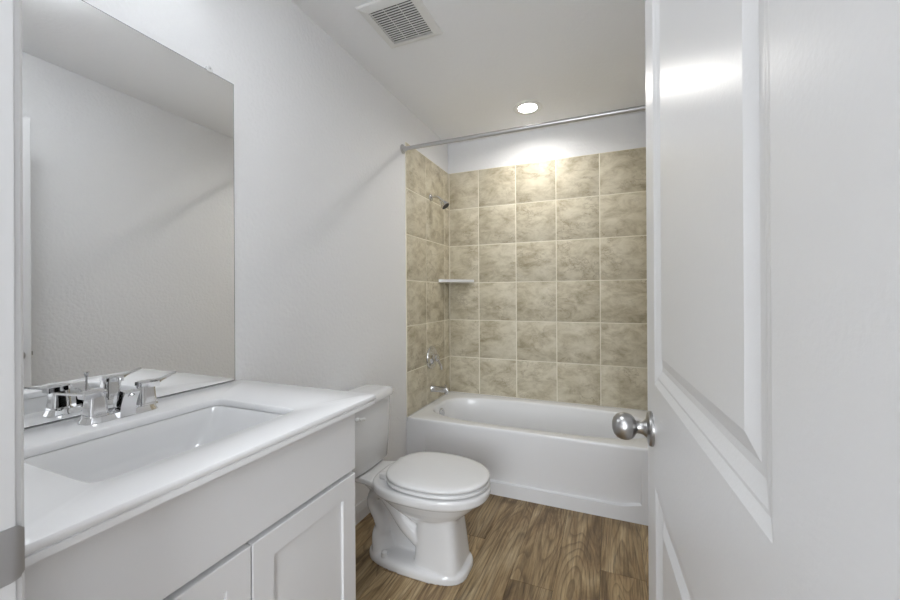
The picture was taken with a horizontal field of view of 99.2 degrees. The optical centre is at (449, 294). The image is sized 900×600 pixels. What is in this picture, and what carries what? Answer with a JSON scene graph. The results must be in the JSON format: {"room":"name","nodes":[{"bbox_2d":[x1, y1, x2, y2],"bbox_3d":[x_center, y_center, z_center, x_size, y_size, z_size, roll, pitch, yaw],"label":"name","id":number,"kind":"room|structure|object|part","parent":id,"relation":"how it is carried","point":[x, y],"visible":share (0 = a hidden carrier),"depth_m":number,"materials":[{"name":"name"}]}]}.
{"room":"bathroom","nodes":[
{"label":"bathroom","id":0,"kind":"room"},
{"bbox_2d":[24,0,447,505],"bbox_3d":[-0.582,-0.022,1.938,0.100,2.437,2.742,0,0,23],"label":"wall","id":1,"kind":"structure","parent":0,"point":[320,254],"depth_m":1.70,"materials":[{"name":"white paint"}]},
{"bbox_2d":[22,0,234,427],"bbox_3d":[-0.907,-0.228,1.015,0.013,1.064,0.744,0,0,23],"label":"mirror","id":2,"kind":"object","parent":1,"relation":"attached to","point":[129,245],"visible":1,"depth_m":1.04,"materials":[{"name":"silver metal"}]},
{"bbox_2d":[355,496,369,525],"bbox_3d":[-0.518,1.151,1.928,0.013,0.090,1.252,0,0,23],"label":"baseboard","id":3,"kind":"structure","parent":1,"relation":"attached to","point":[361,509],"depth_m":2.03,"materials":[{"name":"white paint"}]},
{"bbox_2d":[405,142,449,416],"bbox_3d":[-0.146,-0.100,2.846,0.008,1.800,0.731,0,0,23],"label":"tiled wall","id":4,"kind":"structure","parent":1,"relation":"attached to","point":[426,222],"depth_m":2.76,"materials":[{"name":"beige tile"}]},
{"bbox_2d":[426,346,442,369],"bbox_3d":[-0.102,0.469,2.832,0.078,0.178,0.172,0,0,23],"label":"shower valve","id":5,"kind":"object","parent":4,"relation":"attached to","point":[432,357],"visible":1,"depth_m":2.81,"materials":[{"name":"silver metal"}]},
{"bbox_3d":[-0.105,0.467,2.833,0.044,0.060,0.060,0,0,23],"label":"valve handle","id":6,"kind":"part","parent":5,"relation":"part of","materials":[{"name":"silver metal"}]},
{"bbox_3d":[-0.080,0.511,2.836,0.054,0.093,0.028,0,0,-17],"label":"valve lever","id":7,"kind":"part","parent":5,"relation":"part of","materials":[{"name":"silver metal"}]},
{"bbox_2d":[429,194,448,208],"bbox_3d":[-0.077,-0.687,2.821,0.148,0.122,0.065,0,0,23],"label":"shower","id":8,"kind":"object","parent":4,"relation":"attached to","point":[444,204],"visible":1,"depth_m":2.80,"materials":[{"name":"silver metal"}]},
{"bbox_2d":[430,384,448,394],"bbox_3d":[-0.073,0.694,2.821,0.137,0.072,0.052,0,0,23],"label":"tub spout","id":9,"kind":"object","parent":4,"relation":"attached to","point":[433,388],"visible":1,"depth_m":2.80,"materials":[{"name":"silver metal"}]},
{"bbox_2d":[400,105,645,153],"bbox_3d":[0.394,-0.947,2.190,1.520,0.060,0.060,0,0,23],"label":"shower rod","id":10,"kind":"object","parent":1,"relation":"attached to","point":[403,148],"visible":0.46,"depth_m":2.16,"materials":[{"name":"grey metal"}]},
{"bbox_2d":[291,0,645,144],"bbox_3d":[0.016,-1.296,0.662,3.200,0.100,4.837,0,0,23],"label":"ceiling","id":11,"kind":"structure","parent":0,"point":[574,58],"depth_m":2.02,"materials":[{"name":"white paint"}]},
{"bbox_2d":[355,0,442,48],"bbox_3d":[-0.221,-1.235,1.737,0.282,0.016,0.296,0,0,23],"label":"ceiling vent","id":12,"kind":"object","parent":11,"relation":"in","point":[399,23],"visible":1,"depth_m":1.72,"materials":[{"name":"white plastic"}]},
{"bbox_2d":[513,101,541,114],"bbox_3d":[0.518,-1.254,2.558,0.192,0.030,0.192,0,0,23],"label":"recessed light","id":13,"kind":"object","parent":11,"relation":"in","point":[526,107],"visible":0.95,"depth_m":2.57,"materials":[{"name":"white glass"}]},
{"bbox_2d":[355,494,648,599],"bbox_3d":[0.030,1.241,0.659,3.200,0.100,4.837,0,0,23],"label":"floor","id":14,"kind":"structure","parent":0,"point":[519,549],"depth_m":1.71,"materials":[{"name":"brown wood"}]},
{"bbox_2d":[24,413,355,599],"bbox_3d":[-0.666,0.765,0.900,0.530,0.860,0.754,0,0,23],"label":"vanity cabinet","id":15,"kind":"object","parent":14,"relation":"on","point":[280,524],"visible":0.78,"depth_m":0.78,"materials":[{"name":"white paint"}]},
{"bbox_2d":[24,380,375,566],"bbox_3d":[-0.640,0.370,0.909,0.576,0.130,0.792,0,0,23],"label":"countertop","id":16,"kind":"structure","parent":15,"relation":"on","point":[81,482],"depth_m":0.84,"materials":[{"name":"white stone"}]},
{"bbox_2d":[51,371,176,425],"bbox_3d":[-0.821,0.256,0.967,0.081,0.098,0.262,0,0,23],"label":"faucet","id":17,"kind":"object","parent":16,"relation":"on","point":[143,398],"visible":1,"depth_m":0.94,"materials":[{"name":"silver metal"}]},
{"bbox_3d":[-0.866,0.233,0.895,0.034,0.028,0.094,0,0,23],"label":"lever","id":18,"kind":"part","parent":17,"relation":"part of","materials":[{"name":"silver metal"}]},
{"bbox_3d":[-0.854,0.264,0.922,0.045,0.054,0.043,0,0,23],"label":"handle","id":19,"kind":"part","parent":17,"relation":"part of","materials":[{"name":"silver metal"}]},
{"bbox_3d":[-0.834,0.298,0.970,0.055,0.014,0.157,0,0,23],"label":"plate","id":20,"kind":"part","parent":17,"relation":"part of","materials":[{"name":"silver metal"}]},
{"bbox_3d":[-0.839,0.251,0.974,0.013,0.088,0.013,0,0,23],"label":"lift rod","id":21,"kind":"part","parent":17,"relation":"part of","materials":[{"name":"silver metal"}]},
{"bbox_3d":[-0.810,0.270,0.959,0.052,0.065,0.033,0,0,23],"label":"spout","id":22,"kind":"part","parent":17,"relation":"part of","materials":[{"name":"silver metal"}]},
{"bbox_3d":[-0.813,0.264,1.022,0.045,0.054,0.043,0,0,23],"label":"handle","id":23,"kind":"part","parent":17,"relation":"part of","materials":[{"name":"silver metal"}]},
{"bbox_3d":[-0.801,0.233,1.050,0.034,0.028,0.094,0,0,23],"label":"lever","id":24,"kind":"part","parent":17,"relation":"part of","materials":[{"name":"silver metal"}]},
{"bbox_2d":[24,405,282,482],"bbox_3d":[-0.628,0.379,0.872,0.326,0.111,0.452,0,0,23],"label":"sink basin","id":25,"kind":"object","parent":16,"relation":"in","point":[117,451],"depth_m":0.94,"materials":[{"name":"white ceramic"}]},
{"bbox_3d":[-0.498,0.798,0.636,0.019,0.538,0.377,0,0,23],"label":"cabinet door","id":26,"kind":"part","parent":15,"relation":"part of","materials":[{"name":"white paint"}]},
{"bbox_3d":[-0.356,0.797,0.977,0.019,0.538,0.355,0,0,23],"label":"cabinet door","id":27,"kind":"part","parent":15,"relation":"part of","materials":[{"name":"white paint"}]},
{"bbox_2d":[347,384,490,585],"bbox_3d":[-0.183,0.834,1.753,0.751,0.720,0.371,0,0,23],"label":"toilet","id":28,"kind":"object","parent":14,"relation":"on","point":[418,503],"visible":0.96,"depth_m":1.65,"materials":[{"name":"white ceramic"}]},
{"bbox_3d":[-0.397,0.555,1.699,0.028,0.022,0.042,0,0,23],"label":"flush lever","id":29,"kind":"part","parent":28,"relation":"part of","materials":[{"name":"white plastic"}]},
{"bbox_3d":[-0.435,0.492,1.857,0.209,0.034,0.368,0,0,23],"label":"tank lid","id":30,"kind":"part","parent":28,"relation":"part of","materials":[{"name":"white ceramic"}]},
{"bbox_3d":[-0.438,0.668,1.859,0.184,0.318,0.348,0,0,23],"label":"tank","id":31,"kind":"part","parent":28,"relation":"part of","materials":[{"name":"white ceramic"}]},
{"bbox_3d":[-0.173,1.006,1.749,0.733,0.376,0.371,0,0,23],"label":"bowl","id":32,"kind":"part","parent":28,"relation":"part of","materials":[{"name":"white ceramic"}]},
{"bbox_3d":[-0.049,0.805,1.697,0.454,0.016,0.361,0,0,23],"label":"seat","id":33,"kind":"part","parent":28,"relation":"part of","materials":[{"name":"white plastic"}]},
{"bbox_3d":[-0.050,0.781,1.697,0.454,0.022,0.362,0,0,23],"label":"seat lid","id":34,"kind":"part","parent":28,"relation":"part of","materials":[{"name":"white plastic"}]},
{"bbox_2d":[406,391,647,525],"bbox_3d":[0.557,0.994,2.554,1.520,0.394,0.730,0,0,23],"label":"bathtub","id":35,"kind":"object","parent":14,"relation":"on","point":[569,456],"visible":0.66,"depth_m":2.24,"materials":[{"name":"white ceramic"}]},
{"bbox_3d":[-0.058,0.866,2.806,0.024,0.069,0.068,0,0,23],"label":"overflow plate","id":36,"kind":"part","parent":35,"relation":"part of","materials":[{"name":"silver metal"}]},
{"bbox_2d":[407,391,647,452],"bbox_3d":[0.557,0.959,2.554,1.517,0.324,0.730,0,0,23],"label":"tub","id":37,"kind":"object","parent":35,"relation":"in","point":[455,422],"depth_m":2.49,"materials":[{"name":"white ceramic"}]},
{"bbox_2d":[448,112,646,410],"bbox_3d":[0.712,-0.029,2.939,1.720,2.437,0.100,0,0,23],"label":"wall","id":38,"kind":"structure","parent":0,"point":[624,132],"depth_m":2.86,"materials":[{"name":"white paint"}]},
{"bbox_2d":[449,147,647,410],"bbox_3d":[0.689,-0.104,2.886,1.504,1.800,0.015,0,0,23],"label":"tiled wall","id":39,"kind":"structure","parent":38,"relation":"attached to","point":[554,252],"depth_m":2.85,"materials":[{"name":"beige tile"}]},
{"bbox_2d":[439,279,473,282],"bbox_3d":[0.053,-0.109,3.034,0.215,0.021,0.215,0,0,23],"label":"corner shelf","id":40,"kind":"object","parent":39,"relation":"attached to","point":[440,280],"visible":1,"depth_m":3.01,"materials":[{"name":"white ceramic"}]},
{"bbox_3d":[-0.162,-0.027,0.216,3.000,2.437,0.114,0,0,23],"label":"wall","id":41,"kind":"structure","parent":0,"visible":0},
{"bbox_2d":[0,0,24,599],"bbox_3d":[-0.144,0.138,0.209,0.843,2.108,0.144,0,0,23],"label":"door frame","id":42,"kind":"structure","parent":41,"relation":"attached to","point":[12,529],"depth_m":0.40,"materials":[{"name":"white paint"}]},
{"bbox_3d":[-0.458,0.269,0.385,0.004,0.057,0.044,0,0,23],"label":"strike plate","id":43,"kind":"part","parent":42,"relation":"part of","materials":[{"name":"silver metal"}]},
{"bbox_3d":[-0.482,0.140,0.419,0.057,2.108,0.014,0,0,23],"label":"casing","id":44,"kind":"part","parent":42,"relation":"part of","materials":[{"name":"white paint"}]},
{"bbox_2d":[612,0,899,599],"bbox_3d":[0.317,0.167,0.478,0.181,2.030,0.724,0,0,20],"label":"door","id":45,"kind":"structure","parent":41,"relation":"in","point":[770,426],"depth_m":0.26,"materials":[{"name":"white paint"}]},
{"bbox_3d":[0.347,0.265,0.774,0.036,0.054,0.054,0,0,20],"label":"knob","id":46,"kind":"part","parent":45,"relation":"part of","materials":[{"name":"silver metal"}]}
]}

